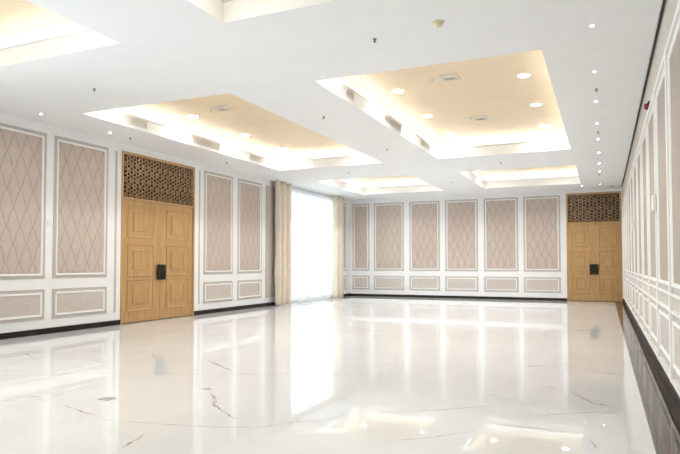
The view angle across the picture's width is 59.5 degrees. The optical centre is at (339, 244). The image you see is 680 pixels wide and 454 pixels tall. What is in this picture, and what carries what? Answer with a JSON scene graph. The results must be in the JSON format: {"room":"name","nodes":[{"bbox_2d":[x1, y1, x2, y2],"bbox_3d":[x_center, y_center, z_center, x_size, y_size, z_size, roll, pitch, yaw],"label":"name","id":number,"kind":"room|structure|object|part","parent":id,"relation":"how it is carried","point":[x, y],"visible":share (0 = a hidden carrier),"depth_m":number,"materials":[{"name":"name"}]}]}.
{"room":"ballroom","nodes":[
{"label":"ballroom","id":0,"kind":"room"},
{"bbox_2d":[0,113,349,332],"bbox_3d":[-3.972,-0.176,12.893,0.200,3.620,21.420,-1,-2,24],"label":"wall","id":1,"kind":"structure","parent":0,"point":[48,283],"depth_m":11.60,"materials":[{"name":"white paint"}]},
{"bbox_2d":[0,289,44,323],"bbox_3d":[-5.295,1.000,9.595,0.026,0.515,1.230,-1,-2,24],"label":"wall panel","id":2,"kind":"object","parent":1,"relation":"attached to","point":[19,305],"visible":1,"depth_m":9.76,"materials":[{"name":"beige paint"}]},
{"bbox_2d":[0,123,46,279],"bbox_3d":[-5.295,-0.686,9.649,0.026,2.500,1.230,-1,-2,24],"label":"wall panel","id":3,"kind":"object","parent":1,"relation":"attached to","point":[23,151],"visible":1,"depth_m":9.79,"materials":[{"name":"beige fabric"}]},
{"bbox_2d":[52,286,106,318],"bbox_3d":[-4.731,1.042,10.865,0.026,0.515,1.230,-1,-2,24],"label":"wall panel","id":4,"kind":"object","parent":1,"relation":"attached to","point":[66,302],"visible":1,"depth_m":10.82,"materials":[{"name":"beige paint"}]},
{"bbox_2d":[52,135,107,278],"bbox_3d":[-4.731,-0.645,10.919,0.026,2.500,1.230,-1,-2,24],"label":"wall panel","id":5,"kind":"object","parent":1,"relation":"attached to","point":[80,201],"visible":1,"depth_m":10.86,"materials":[{"name":"beige fabric"}]},
{"bbox_2d":[114,151,117,312],"bbox_3d":[-4.402,-0.261,11.674,0.006,3.170,0.052,-1,-2,24],"label":"strip","id":6,"kind":"object","parent":1,"relation":"attached to","point":[116,157],"visible":1,"depth_m":11.67,"materials":[{"name":"beige paint"}]},
{"bbox_2d":[120,150,194,324],"bbox_3d":[-3.911,-0.111,12.869,0.170,3.472,2.310,-1,-2,24],"label":"door","id":7,"kind":"structure","parent":1,"relation":"in","point":[158,195],"depth_m":12.74,"materials":[{"name":"brown wood"}]},
{"bbox_3d":[-4.118,1.035,12.287,0.018,0.650,0.765,-1,-2,24],"label":"panel","id":8,"kind":"part","parent":7,"relation":"part of","materials":[{"name":"brown wood"}]},
{"bbox_3d":[-4.118,0.318,12.310,0.018,0.665,0.765,-1,-2,24],"label":"panel","id":9,"kind":"part","parent":7,"relation":"part of","materials":[{"name":"brown wood"}]},
{"bbox_3d":[-4.118,-0.464,12.335,0.018,0.650,0.765,-1,-2,24],"label":"panel","id":10,"kind":"part","parent":7,"relation":"part of","materials":[{"name":"brown wood"}]},
{"bbox_3d":[-3.915,-1.361,12.912,0.020,0.860,2.200,-1,-2,24],"label":"transom glass","id":11,"kind":"part","parent":7,"relation":"part of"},
{"bbox_3d":[-3.889,0.588,12.764,0.063,0.325,0.122,-1,-2,24],"label":"handle","id":12,"kind":"part","parent":7,"relation":"part of","materials":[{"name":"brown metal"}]},
{"bbox_3d":[-3.835,0.591,12.886,0.063,0.325,0.122,-1,-2,24],"label":"handle","id":13,"kind":"part","parent":7,"relation":"part of","materials":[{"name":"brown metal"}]},
{"bbox_3d":[-3.645,1.069,13.351,0.018,0.650,0.765,-1,-2,24],"label":"panel","id":14,"kind":"part","parent":7,"relation":"part of","materials":[{"name":"brown wood"}]},
{"bbox_3d":[-3.645,0.352,13.374,0.018,0.665,0.765,-1,-2,24],"label":"panel","id":15,"kind":"part","parent":7,"relation":"part of","materials":[{"name":"brown wood"}]},
{"bbox_3d":[-3.645,-0.430,13.399,0.018,0.650,0.765,-1,-2,24],"label":"panel","id":16,"kind":"part","parent":7,"relation":"part of","materials":[{"name":"brown wood"}]},
{"bbox_2d":[0,293,350,339],"bbox_3d":[-3.873,1.562,12.793,0.018,0.098,21.020,-1,-2,24],"label":"baseboard","id":17,"kind":"structure","parent":1,"relation":"attached to","point":[9,335],"depth_m":10.97,"materials":[{"name":"black stone"}]},
{"bbox_2d":[198,170,200,303],"bbox_3d":[-3.330,-0.183,14.086,0.006,3.170,0.052,-1,-2,24],"label":"strip","id":18,"kind":"object","parent":1,"relation":"attached to","point":[199,170],"visible":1,"depth_m":14.07,"materials":[{"name":"beige paint"}]},
{"bbox_2d":[203,170,232,274],"bbox_3d":[-3.006,-0.520,14.801,0.026,2.500,1.210,-1,-2,24],"label":"wall panel","id":19,"kind":"object","parent":1,"relation":"attached to","point":[218,188],"visible":1,"depth_m":14.76,"materials":[{"name":"beige fabric"}]},
{"bbox_2d":[203,281,232,303],"bbox_3d":[-3.006,1.167,14.747,0.026,0.515,1.210,-1,-2,24],"label":"wall panel","id":20,"kind":"object","parent":1,"relation":"attached to","point":[218,291],"visible":1,"depth_m":14.71,"materials":[{"name":"beige fabric"}]},
{"bbox_2d":[237,178,261,273],"bbox_3d":[-2.426,-0.478,16.108,0.026,2.500,1.190,-1,-2,24],"label":"wall panel","id":21,"kind":"object","parent":1,"relation":"attached to","point":[249,250],"visible":1,"depth_m":16.08,"materials":[{"name":"beige fabric"}]},
{"bbox_2d":[237,279,261,299],"bbox_3d":[-2.426,1.209,16.053,0.026,0.515,1.190,-1,-2,24],"label":"wall panel","id":22,"kind":"object","parent":1,"relation":"attached to","point":[246,289],"visible":1,"depth_m":16.03,"materials":[{"name":"beige paint"}]},
{"bbox_2d":[265,186,274,297],"bbox_3d":[-1.939,-0.083,17.192,0.026,3.170,0.770,-1,-2,24],"label":"wall panel","id":23,"kind":"object","parent":1,"relation":"attached to","point":[270,191],"visible":0.63,"depth_m":17.05,"materials":[{"name":"beige paint"}]},
{"bbox_2d":[343,203,346,270],"bbox_3d":[0.161,-0.290,21.931,0.026,2.500,0.470,-1,-2,24],"label":"wall panel","id":24,"kind":"object","parent":1,"relation":"attached to","point":[345,204],"visible":0.65,"depth_m":22.02,"materials":[{"name":"beige fabric"}]},
{"bbox_2d":[344,276,346,289],"bbox_3d":[0.161,1.397,21.877,0.026,0.515,0.470,-1,-2,24],"label":"wall panel","id":25,"kind":"object","parent":1,"relation":"attached to","point":[345,277],"visible":0.63,"depth_m":21.98,"materials":[{"name":"beige paint"}]},
{"bbox_2d":[0,296,655,453],"bbox_3d":[0.119,1.550,10.910,9.242,0.001,21.220,-1,-2,24],"label":"floor","id":26,"kind":"structure","parent":0,"point":[347,374],"depth_m":6.07,"materials":[{"name":"white stone"}]},
{"bbox_2d":[98,397,115,400],"bbox_3d":[-2.066,1.367,5.285,0.110,0.004,0.110,-1,-2,24],"label":"box","id":27,"kind":"object","parent":26,"relation":"on","point":[105,398],"visible":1,"depth_m":5.29,"materials":[{"name":"metal"}]},
{"bbox_2d":[0,0,666,199],"bbox_3d":[0.374,-2.048,11.022,9.711,0.001,21.420,-1,-2,24],"label":"ceiling","id":28,"kind":"structure","parent":0,"point":[166,50],"depth_m":7.20,"materials":[{"name":"white paint"}]},
{"bbox_2d":[0,0,118,66],"bbox_3d":[-4.417,-2.485,5.381,3.406,0.510,4.260,-1,-2,24],"label":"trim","id":29,"kind":"structure","parent":28,"relation":"attached to","point":[29,31],"depth_m":6.98,"materials":[{"name":"white paint"}]},
{"bbox_2d":[83,93,381,169],"bbox_3d":[-1.551,-2.277,11.831,3.406,0.510,6.920,-1,-2,24],"label":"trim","id":30,"kind":"structure","parent":28,"relation":"attached to","point":[269,132],"depth_m":12.48,"materials":[{"name":"white paint"}]},
{"bbox_2d":[103,110,147,129],"bbox_3d":[-3.725,-2.188,10.374,0.012,0.150,1.040,-1,-2,24],"label":"grille","id":31,"kind":"object","parent":30,"relation":"attached to","point":[110,114],"visible":0.92,"depth_m":10.35,"materials":[{"name":"metal"}]},
{"bbox_2d":[187,115,198,117],"bbox_3d":[-2.842,-2.486,11.524,0.225,0.011,0.225,-1,-2,24],"label":"recessed light","id":32,"kind":"object","parent":30,"relation":"attached to","point":[190,116],"visible":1,"depth_m":11.51,"materials":[{"name":"white plastic"}]},
{"bbox_2d":[189,135,219,150],"bbox_3d":[-2.816,-2.123,12.420,0.012,0.150,1.040,-1,-2,24],"label":"grille","id":33,"kind":"object","parent":30,"relation":"attached to","point":[193,139],"visible":1,"depth_m":12.39,"materials":[{"name":"metal"}]},
{"bbox_2d":[212,105,233,110],"bbox_3d":[-2.153,-2.505,10.931,0.290,0.012,0.290,-1,-2,24],"label":"diffuser","id":34,"kind":"object","parent":30,"relation":"attached to","point":[220,108],"visible":1,"depth_m":10.92,"materials":[{"name":"grey metal"}]},
{"bbox_2d":[249,153,272,165],"bbox_3d":[-1.911,-2.057,14.457,0.012,0.150,1.060,-1,-2,24],"label":"grille","id":35,"kind":"object","parent":30,"relation":"attached to","point":[252,157],"visible":1,"depth_m":14.42,"materials":[{"name":"metal"}]},
{"bbox_2d":[188,0,336,22],"bbox_3d":[-0.612,-2.539,3.693,3.425,0.510,4.260,-1,-2,24],"label":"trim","id":36,"kind":"structure","parent":28,"relation":"attached to","point":[224,11],"depth_m":5.77,"materials":[{"name":"white paint"}]},
{"bbox_2d":[270,180,346,197],"bbox_3d":[-0.847,-1.773,19.345,0.280,0.012,5.150,-1,-2,24],"label":"track","id":37,"kind":"object","parent":28,"relation":"attached to","point":[294,185],"visible":0.86,"depth_m":19.02,"materials":[{"name":"white plastic"}]},
{"bbox_2d":[274,181,291,305],"bbox_3d":[-1.651,-0.042,17.367,0.199,3.570,0.815,-1,-2,24],"label":"drape","id":38,"kind":"object","parent":37,"relation":"hanging from","point":[282,273],"visible":1,"depth_m":17.30,"materials":[{"name":"beige fabric"}]},
{"bbox_2d":[292,186,332,302],"bbox_3d":[-0.880,0.028,19.496,0.030,3.567,3.799,-1,-2,24],"label":"sheer curtain","id":39,"kind":"object","parent":37,"relation":"hanging from","point":[312,212],"visible":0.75,"depth_m":19.34,"materials":[{"name":"white fabric"}]},
{"bbox_2d":[332,195,343,297],"bbox_3d":[-0.060,0.074,20.971,0.189,3.570,0.684,-1,-2,24],"label":"drape","id":40,"kind":"object","parent":37,"relation":"hanging from","point":[338,201],"visible":1,"depth_m":20.94,"materials":[{"name":"beige fabric"}]},
{"bbox_2d":[318,175,442,194],"bbox_3d":[1.355,-2.066,18.371,3.406,0.510,4.260,-1,-2,24],"label":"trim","id":41,"kind":"structure","parent":28,"relation":"attached to","point":[392,184],"depth_m":20.12,"materials":[{"name":"white paint"}]},
{"bbox_2d":[324,180,335,184],"bbox_3d":[-0.295,-1.939,18.093,0.012,0.150,0.800,-1,-2,24],"label":"grille","id":42,"kind":"object","parent":41,"relation":"attached to","point":[327,181],"visible":0.63,"depth_m":18.18,"materials":[{"name":"paint"}]},
{"bbox_2d":[348,184,359,191],"bbox_3d":[0.466,-1.884,19.806,0.012,0.150,0.950,-1,-2,24],"label":"grille","id":43,"kind":"object","parent":41,"relation":"attached to","point":[351,187],"visible":1,"depth_m":19.77,"materials":[{"name":"paint"}]},
{"bbox_2d":[432,20,443,27],"bbox_3d":[0.973,-2.182,5.911,0.120,0.062,0.120,-1,-2,24],"label":"smoke detector","id":44,"kind":"object","parent":28,"relation":"attached to","point":[436,23],"visible":1,"depth_m":5.88,"materials":[{"name":"beige plastic"}]},
{"bbox_2d":[316,50,569,158],"bbox_3d":[2.253,-2.331,10.142,3.425,0.510,6.920,-1,-2,24],"label":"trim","id":45,"kind":"structure","parent":28,"relation":"attached to","point":[490,87],"depth_m":10.49,"materials":[{"name":"white paint"}]},
{"bbox_2d":[327,79,353,101],"bbox_3d":[0.020,-2.247,8.575,0.012,0.150,0.950,-1,-2,24],"label":"grille","id":46,"kind":"object","parent":45,"relation":"attached to","point":[334,84],"visible":0.85,"depth_m":8.56,"materials":[{"name":"metal"}]},
{"bbox_2d":[382,112,400,131],"bbox_3d":[0.923,-2.181,10.608,0.012,0.150,1.000,-1,-2,24],"label":"grille","id":47,"kind":"object","parent":45,"relation":"attached to","point":[387,119],"visible":1,"depth_m":10.58,"materials":[{"name":"metal"}]},
{"bbox_2d":[391,89,404,92],"bbox_3d":[0.960,-2.541,9.837,0.225,0.011,0.225,-1,-2,24],"label":"recessed light","id":48,"kind":"object","parent":45,"relation":"attached to","point":[393,90],"visible":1,"depth_m":9.80,"materials":[{"name":"white plastic"}]},
{"bbox_2d":[421,138,434,153],"bbox_3d":[1.889,-2.111,12.782,0.012,0.150,1.040,-1,-2,24],"label":"grille","id":49,"kind":"object","parent":45,"relation":"attached to","point":[424,143],"visible":1,"depth_m":12.75,"materials":[{"name":"metal"}]},
{"bbox_2d":[422,114,433,117],"bbox_3d":[1.698,-2.487,11.499,0.225,0.011,0.225,-1,-2,24],"label":"recessed light","id":50,"kind":"object","parent":45,"relation":"attached to","point":[426,115],"visible":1,"depth_m":11.46,"materials":[{"name":"white plastic"}]},
{"bbox_2d":[438,73,460,80],"bbox_3d":[1.680,-2.563,9.118,0.290,0.012,0.290,-1,-2,24],"label":"diffuser","id":51,"kind":"object","parent":45,"relation":"attached to","point":[448,77],"visible":1,"depth_m":9.10,"materials":[{"name":"grey metal"}]},
{"bbox_2d":[472,116,489,120],"bbox_3d":[2.767,-2.481,11.664,0.290,0.012,0.290,-1,-2,24],"label":"diffuser","id":52,"kind":"object","parent":45,"relation":"attached to","point":[477,118],"visible":1,"depth_m":11.67,"materials":[{"name":"grey metal"}]},
{"bbox_2d":[516,73,530,77],"bbox_3d":[2.787,-2.567,9.025,0.225,0.011,0.225,-1,-2,24],"label":"recessed light","id":53,"kind":"object","parent":45,"relation":"attached to","point":[521,75],"visible":1,"depth_m":9.01,"materials":[{"name":"white plastic"}]},
{"bbox_2d":[530,103,542,106],"bbox_3d":[3.526,-2.513,10.688,0.225,0.011,0.225,-1,-2,24],"label":"recessed light","id":54,"kind":"object","parent":45,"relation":"attached to","point":[533,104],"visible":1,"depth_m":10.65,"materials":[{"name":"white plastic"}]},
{"bbox_2d":[460,165,580,187],"bbox_3d":[5.159,-2.120,16.682,3.425,0.510,4.260,-1,-2,24],"label":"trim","id":55,"kind":"structure","parent":28,"relation":"attached to","point":[567,174],"depth_m":18.34,"materials":[{"name":"white paint"}]},
{"bbox_2d":[477,177,482,184],"bbox_3d":[4.261,-1.938,18.121,0.012,0.150,0.950,-1,-2,24],"label":"grille","id":56,"kind":"object","parent":55,"relation":"attached to","point":[479,180],"visible":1,"depth_m":18.13,"materials":[{"name":"paint"}]},
{"bbox_2d":[621,0,665,185],"bbox_3d":[5.415,-2.040,10.972,0.039,0.018,15.920,-1,-2,24],"label":"ceiling track","id":57,"kind":"object","parent":28,"relation":"attached to","point":[663,2],"visible":1,"depth_m":7.33,"materials":[{"name":"paint"}]},
{"bbox_2d":[350,188,623,299],"bbox_3d":[4.680,0.074,20.656,9.311,3.620,0.200,-1,-2,24],"label":"wall","id":58,"kind":"structure","parent":0,"point":[371,273],"depth_m":20.54,"materials":[{"name":"white paint"}]},
{"bbox_2d":[352,204,368,270],"bbox_3d":[0.780,-0.279,22.276,0.680,2.500,0.026,-1,-2,24],"label":"wall panel","id":59,"kind":"object","parent":58,"relation":"attached to","point":[360,212],"visible":1,"depth_m":22.28,"materials":[{"name":"beige paint"}]},
{"bbox_2d":[353,275,369,288],"bbox_3d":[0.780,1.408,22.222,0.680,0.515,0.026,-1,-2,24],"label":"wall panel","id":60,"kind":"object","parent":58,"relation":"attached to","point":[359,282],"visible":1,"depth_m":22.22,"materials":[{"name":"beige paint"}]},
{"bbox_3d":[0.780,1.408,22.222,0.570,0.405,0.026,-1,-2,24],"label":"moulding","id":61,"kind":"part","parent":60,"relation":"part of","materials":[{"name":"white paint"}]},
{"bbox_2d":[374,202,403,270],"bbox_3d":[1.785,-0.293,21.830,1.160,2.500,0.026,-1,-2,24],"label":"wall panel","id":62,"kind":"object","parent":58,"relation":"attached to","point":[388,217],"visible":1,"depth_m":21.82,"materials":[{"name":"beige fabric"}]},
{"bbox_2d":[374,276,403,289],"bbox_3d":[1.785,1.394,21.776,1.160,0.515,0.026,-1,-2,24],"label":"wall panel","id":63,"kind":"object","parent":58,"relation":"attached to","point":[380,282],"visible":1,"depth_m":21.77,"materials":[{"name":"beige paint"}]},
{"bbox_2d":[409,201,439,270],"bbox_3d":[3.019,-0.311,21.283,1.120,2.500,0.026,-1,-2,24],"label":"wall panel","id":64,"kind":"object","parent":58,"relation":"attached to","point":[424,216],"visible":1,"depth_m":21.28,"materials":[{"name":"beige fabric"}]},
{"bbox_2d":[410,276,439,290],"bbox_3d":[3.019,1.376,21.228,1.120,0.515,0.026,-1,-2,24],"label":"wall panel","id":65,"kind":"object","parent":58,"relation":"attached to","point":[425,283],"visible":1,"depth_m":21.22,"materials":[{"name":"beige fabric"}]},
{"bbox_2d":[445,199,477,270],"bbox_3d":[4.230,-0.328,20.745,1.150,2.500,0.026,-1,-2,24],"label":"wall panel","id":66,"kind":"object","parent":58,"relation":"attached to","point":[461,216],"visible":1,"depth_m":20.74,"materials":[{"name":"beige fabric"}]},
{"bbox_2d":[445,276,477,291],"bbox_3d":[4.230,1.359,20.691,1.150,0.515,0.026,-1,-2,24],"label":"wall panel","id":67,"kind":"object","parent":58,"relation":"attached to","point":[452,283],"visible":1,"depth_m":20.70,"materials":[{"name":"beige paint"}]},
{"bbox_3d":[4.230,1.359,20.691,1.040,0.405,0.026,-1,-2,24],"label":"moulding","id":68,"kind":"part","parent":67,"relation":"part of","materials":[{"name":"white paint"}]},
{"bbox_2d":[350,294,623,301],"bbox_3d":[4.636,1.818,20.500,9.275,0.085,0.018,-1,-2,24],"label":"baseboard","id":69,"kind":"structure","parent":58,"relation":"attached to","point":[379,295],"depth_m":20.61,"materials":[{"name":"black stone"}]},
{"bbox_2d":[484,197,518,271],"bbox_3d":[5.459,-0.346,20.200,1.140,2.500,0.026,-1,-2,24],"label":"wall panel","id":70,"kind":"object","parent":58,"relation":"attached to","point":[500,214],"visible":1,"depth_m":20.19,"materials":[{"name":"beige fabric"}]},
{"bbox_2d":[484,277,518,291],"bbox_3d":[5.459,1.341,20.145,1.140,0.515,0.026,-1,-2,24],"label":"wall panel","id":71,"kind":"object","parent":58,"relation":"attached to","point":[491,284],"visible":1,"depth_m":20.14,"materials":[{"name":"beige paint"}]},
{"bbox_2d":[523,195,560,271],"bbox_3d":[6.666,-0.363,19.664,1.160,2.500,0.026,-1,-2,24],"label":"wall panel","id":72,"kind":"object","parent":58,"relation":"attached to","point":[541,214],"visible":1,"depth_m":19.66,"materials":[{"name":"beige fabric"}]},
{"bbox_2d":[524,277,560,292],"bbox_3d":[6.666,1.324,19.610,1.160,0.515,0.026,-1,-2,24],"label":"wall panel","id":73,"kind":"object","parent":58,"relation":"attached to","point":[531,284],"visible":1,"depth_m":19.61,"materials":[{"name":"beige paint"}]},
{"bbox_3d":[6.666,1.324,19.610,1.050,0.405,0.026,-1,-2,24],"label":"moulding","id":74,"kind":"part","parent":73,"relation":"part of","materials":[{"name":"beige fabric"}]},
{"bbox_2d":[566,191,622,301],"bbox_3d":[8.128,0.074,19.053,1.627,3.502,0.170,-1,-2,24],"label":"door","id":75,"kind":"structure","parent":58,"relation":"in","point":[593,219],"depth_m":19.02,"materials":[{"name":"brown wood"}]},
{"bbox_3d":[7.747,-0.243,19.197,0.526,0.650,0.018,-1,-2,24],"label":"panel","id":76,"kind":"part","parent":75,"relation":"part of","materials":[{"name":"brown wood"}]},
{"bbox_3d":[7.747,0.539,19.172,0.526,0.665,0.018,-1,-2,24],"label":"panel","id":77,"kind":"part","parent":75,"relation":"part of","materials":[{"name":"brown wood"}]},
{"bbox_3d":[7.747,1.256,19.149,0.526,0.650,0.018,-1,-2,24],"label":"panel","id":78,"kind":"part","parent":75,"relation":"part of","materials":[{"name":"brown wood"}]},
{"bbox_3d":[8.045,0.789,19.008,0.122,0.325,0.063,-1,-2,24],"label":"handle","id":79,"kind":"part","parent":75,"relation":"part of","materials":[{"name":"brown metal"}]},
{"bbox_3d":[8.130,-1.177,19.098,1.517,0.890,0.020,-1,-2,24],"label":"transom glass","id":80,"kind":"part","parent":75,"relation":"part of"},
{"bbox_3d":[8.167,0.787,18.954,0.122,0.325,0.063,-1,-2,24],"label":"handle","id":81,"kind":"part","parent":75,"relation":"part of","materials":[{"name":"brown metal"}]},
{"bbox_3d":[8.482,-0.254,18.871,0.526,0.650,0.018,-1,-2,24],"label":"panel","id":82,"kind":"part","parent":75,"relation":"part of","materials":[{"name":"brown wood"}]},
{"bbox_3d":[8.482,1.246,18.823,0.526,0.650,0.018,-1,-2,24],"label":"panel","id":83,"kind":"part","parent":75,"relation":"part of","materials":[{"name":"brown wood"}]},
{"bbox_3d":[8.482,0.529,18.846,0.526,0.665,0.018,-1,-2,24],"label":"panel","id":84,"kind":"part","parent":75,"relation":"part of","materials":[{"name":"brown wood"}]},
{"bbox_2d":[621,190,623,298],"bbox_3d":[8.873,-0.019,18.680,0.036,3.440,0.012,-1,-2,24],"label":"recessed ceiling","id":85,"kind":"structure","parent":58,"relation":"attached to","point":[621,190],"depth_m":18.67,"materials":[{"name":"white paint"}]},
{"bbox_2d":[622,0,679,384],"bbox_3d":[4.720,-0.301,9.035,0.200,3.620,21.420,-1,-2,24],"label":"wall","id":86,"kind":"structure","parent":0,"point":[671,5],"depth_m":6.56,"materials":[{"name":"beige paint"}]},
{"bbox_2d":[622,210,622,242],"bbox_3d":[8.669,-0.225,18.206,0.026,2.130,0.895,-1,-2,24],"label":"wall panel","id":87,"kind":"object","parent":86,"relation":"attached to","point":[622,210],"visible":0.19,"depth_m":18.56,"materials":[{"name":"beige paint"}]},
{"bbox_2d":[623,200,624,271],"bbox_3d":[8.188,-0.260,17.124,0.026,2.130,1.255,-1,-2,24],"label":"wall panel","id":88,"kind":"object","parent":86,"relation":"attached to","point":[623,200],"visible":0.45,"depth_m":17.63,"materials":[{"name":"beige paint"}]},
{"bbox_2d":[624,197,626,272],"bbox_3d":[7.634,-0.300,15.877,0.026,2.130,1.255,-1,-2,24],"label":"wall panel","id":89,"kind":"object","parent":86,"relation":"attached to","point":[624,197],"visible":0.48,"depth_m":16.36,"materials":[{"name":"beige paint"}]},
{"bbox_2d":[626,191,628,273],"bbox_3d":[7.080,-0.340,14.630,0.026,2.130,1.255,-1,-2,24],"label":"wall panel","id":90,"kind":"object","parent":86,"relation":"attached to","point":[626,191],"visible":0.45,"depth_m":15.10,"materials":[{"name":"beige paint"}]},
{"bbox_2d":[627,282,628,301],"bbox_3d":[7.080,1.161,14.582,0.026,0.515,1.255,-1,-2,24],"label":"wall panel","id":91,"kind":"object","parent":86,"relation":"attached to","point":[628,282],"visible":0.49,"depth_m":14.95,"materials":[{"name":"beige paint"}]},
{"bbox_2d":[628,184,630,274],"bbox_3d":[6.526,-0.381,13.383,0.026,2.130,1.255,-1,-2,24],"label":"wall panel","id":92,"kind":"object","parent":86,"relation":"attached to","point":[628,184],"visible":0.48,"depth_m":13.85,"materials":[{"name":"beige paint"}]},
{"bbox_2d":[629,283,630,304],"bbox_3d":[6.526,1.121,13.335,0.026,0.515,1.255,-1,-2,24],"label":"wall panel","id":93,"kind":"object","parent":86,"relation":"attached to","point":[630,283],"visible":0.47,"depth_m":13.79,"materials":[{"name":"beige paint"}]},
{"bbox_2d":[630,174,633,275],"bbox_3d":[5.972,-0.421,12.137,0.026,2.130,1.255,-1,-2,24],"label":"wall panel","id":94,"kind":"object","parent":86,"relation":"attached to","point":[631,195],"visible":0.4,"depth_m":12.59,"materials":[{"name":"beige paint"}]},
{"bbox_2d":[632,285,633,308],"bbox_3d":[5.972,1.081,12.088,0.026,0.515,1.255,-1,-2,24],"label":"wall panel","id":95,"kind":"object","parent":86,"relation":"attached to","point":[632,285],"visible":0.46,"depth_m":12.40,"materials":[{"name":"beige paint"}]},
{"bbox_2d":[633,162,636,277],"bbox_3d":[5.418,-0.461,10.890,0.026,2.130,1.255,-1,-2,24],"label":"wall panel","id":96,"kind":"object","parent":86,"relation":"attached to","point":[634,168],"visible":0.56,"depth_m":11.29,"materials":[{"name":"beige paint"}]},
{"bbox_2d":[635,287,637,315],"bbox_3d":[5.418,1.041,10.841,0.026,0.515,1.255,-1,-2,24],"label":"wall panel","id":97,"kind":"object","parent":86,"relation":"attached to","point":[636,289],"visible":0.57,"depth_m":11.19,"materials":[{"name":"beige paint"}]},
{"bbox_2d":[636,147,641,279],"bbox_3d":[4.864,-0.501,9.643,0.026,2.130,1.255,-1,-2,24],"label":"wall panel","id":98,"kind":"object","parent":86,"relation":"attached to","point":[638,154],"visible":0.63,"depth_m":9.97,"materials":[{"name":"beige paint"}]},
{"bbox_2d":[639,290,642,323],"bbox_3d":[4.864,1.000,9.594,0.026,0.515,1.255,-1,-2,24],"label":"wall panel","id":99,"kind":"object","parent":86,"relation":"attached to","point":[640,291],"visible":0.59,"depth_m":9.93,"materials":[{"name":"beige paint"}]},
{"bbox_2d":[641,131,647,281],"bbox_3d":[4.310,-0.541,8.396,0.026,2.130,1.255,-1,-2,24],"label":"wall panel","id":100,"kind":"object","parent":86,"relation":"attached to","point":[643,142],"visible":0.62,"depth_m":8.66,"materials":[{"name":"beige paint"}]},
{"bbox_2d":[643,293,648,332],"bbox_3d":[4.310,0.960,8.348,0.026,0.515,1.255,-1,-2,24],"label":"wall panel","id":101,"kind":"object","parent":86,"relation":"attached to","point":[645,298],"visible":0.6,"depth_m":8.55,"materials":[{"name":"beige paint"}]},
{"bbox_2d":[644,101,649,110],"bbox_3d":[3.904,-1.759,7.573,0.067,0.116,0.080,-1,-2,24],"label":"fire alarm","id":102,"kind":"object","parent":86,"relation":"attached to","point":[646,105],"visible":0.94,"depth_m":7.54,"materials":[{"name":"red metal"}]},
{"bbox_2d":[615,302,679,453],"bbox_3d":[4.557,1.497,8.940,0.469,0.020,21.220,-1,-2,24],"label":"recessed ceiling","id":103,"kind":"structure","parent":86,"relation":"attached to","point":[662,415],"depth_m":5.46,"materials":[{"name":"brown stone"}]},
{"bbox_2d":[622,0,679,396],"bbox_3d":[4.501,-0.161,8.824,0.034,2.973,21.535,-1,-2,24],"label":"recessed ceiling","id":104,"kind":"structure","parent":86,"relation":"attached to","point":[670,373],"depth_m":6.51,"materials":[{"name":"white paint"}]},
{"bbox_2d":[647,104,655,285],"bbox_3d":[3.756,-0.582,7.149,0.026,2.130,1.255,-1,-2,24],"label":"wall panel","id":105,"kind":"object","parent":86,"relation":"attached to","point":[650,128],"visible":0.6,"depth_m":7.38,"materials":[{"name":"beige paint"}]},
{"bbox_2d":[624,300,679,413],"bbox_3d":[4.621,1.412,9.024,0.018,0.155,21.020,-1,-2,24],"label":"baseboard","id":106,"kind":"structure","parent":86,"relation":"attached to","point":[676,399],"depth_m":6.48,"materials":[{"name":"black stone"}]},
{"bbox_2d":[650,298,656,344],"bbox_3d":[3.756,0.920,7.101,0.026,0.515,1.255,-1,-2,24],"label":"wall panel","id":107,"kind":"object","parent":86,"relation":"attached to","point":[653,304],"visible":0.6,"depth_m":7.31,"materials":[{"name":"beige paint"}]},
{"bbox_2d":[651,194,655,210],"bbox_3d":[3.446,-0.461,6.541,0.033,0.170,0.200,-1,-2,24],"label":"controller","id":108,"kind":"object","parent":86,"relation":"attached to","point":[653,197],"visible":1,"depth_m":6.45,"materials":[{"name":"white plastic"}]},
{"bbox_2d":[655,68,667,290],"bbox_3d":[3.202,-0.622,5.902,0.026,2.130,1.255,-1,-2,24],"label":"wall panel","id":109,"kind":"object","parent":86,"relation":"attached to","point":[662,237],"visible":0.63,"depth_m":6.05,"materials":[{"name":"beige paint"}]},
{"bbox_2d":[659,305,669,365],"bbox_3d":[3.202,0.880,5.854,0.026,0.515,1.255,-1,-2,24],"label":"wall panel","id":110,"kind":"object","parent":86,"relation":"attached to","point":[663,313],"visible":0.6,"depth_m":5.98,"materials":[{"name":"beige paint"}]},
{"bbox_2d":[667,15,679,295],"bbox_3d":[2.648,-0.662,4.655,0.026,2.130,1.255,-1,-2,24],"label":"wall panel","id":111,"kind":"object","parent":86,"relation":"attached to","point":[673,58],"visible":1,"depth_m":4.92,"materials":[{"name":"beige paint"}]},
{"bbox_2d":[672,315,679,380],"bbox_3d":[2.648,0.840,4.607,0.026,0.515,1.255,-1,-2,24],"label":"wall panel","id":112,"kind":"object","parent":86,"relation":"attached to","point":[676,321],"visible":0.94,"depth_m":4.99,"materials":[{"name":"beige paint"}]}
]}

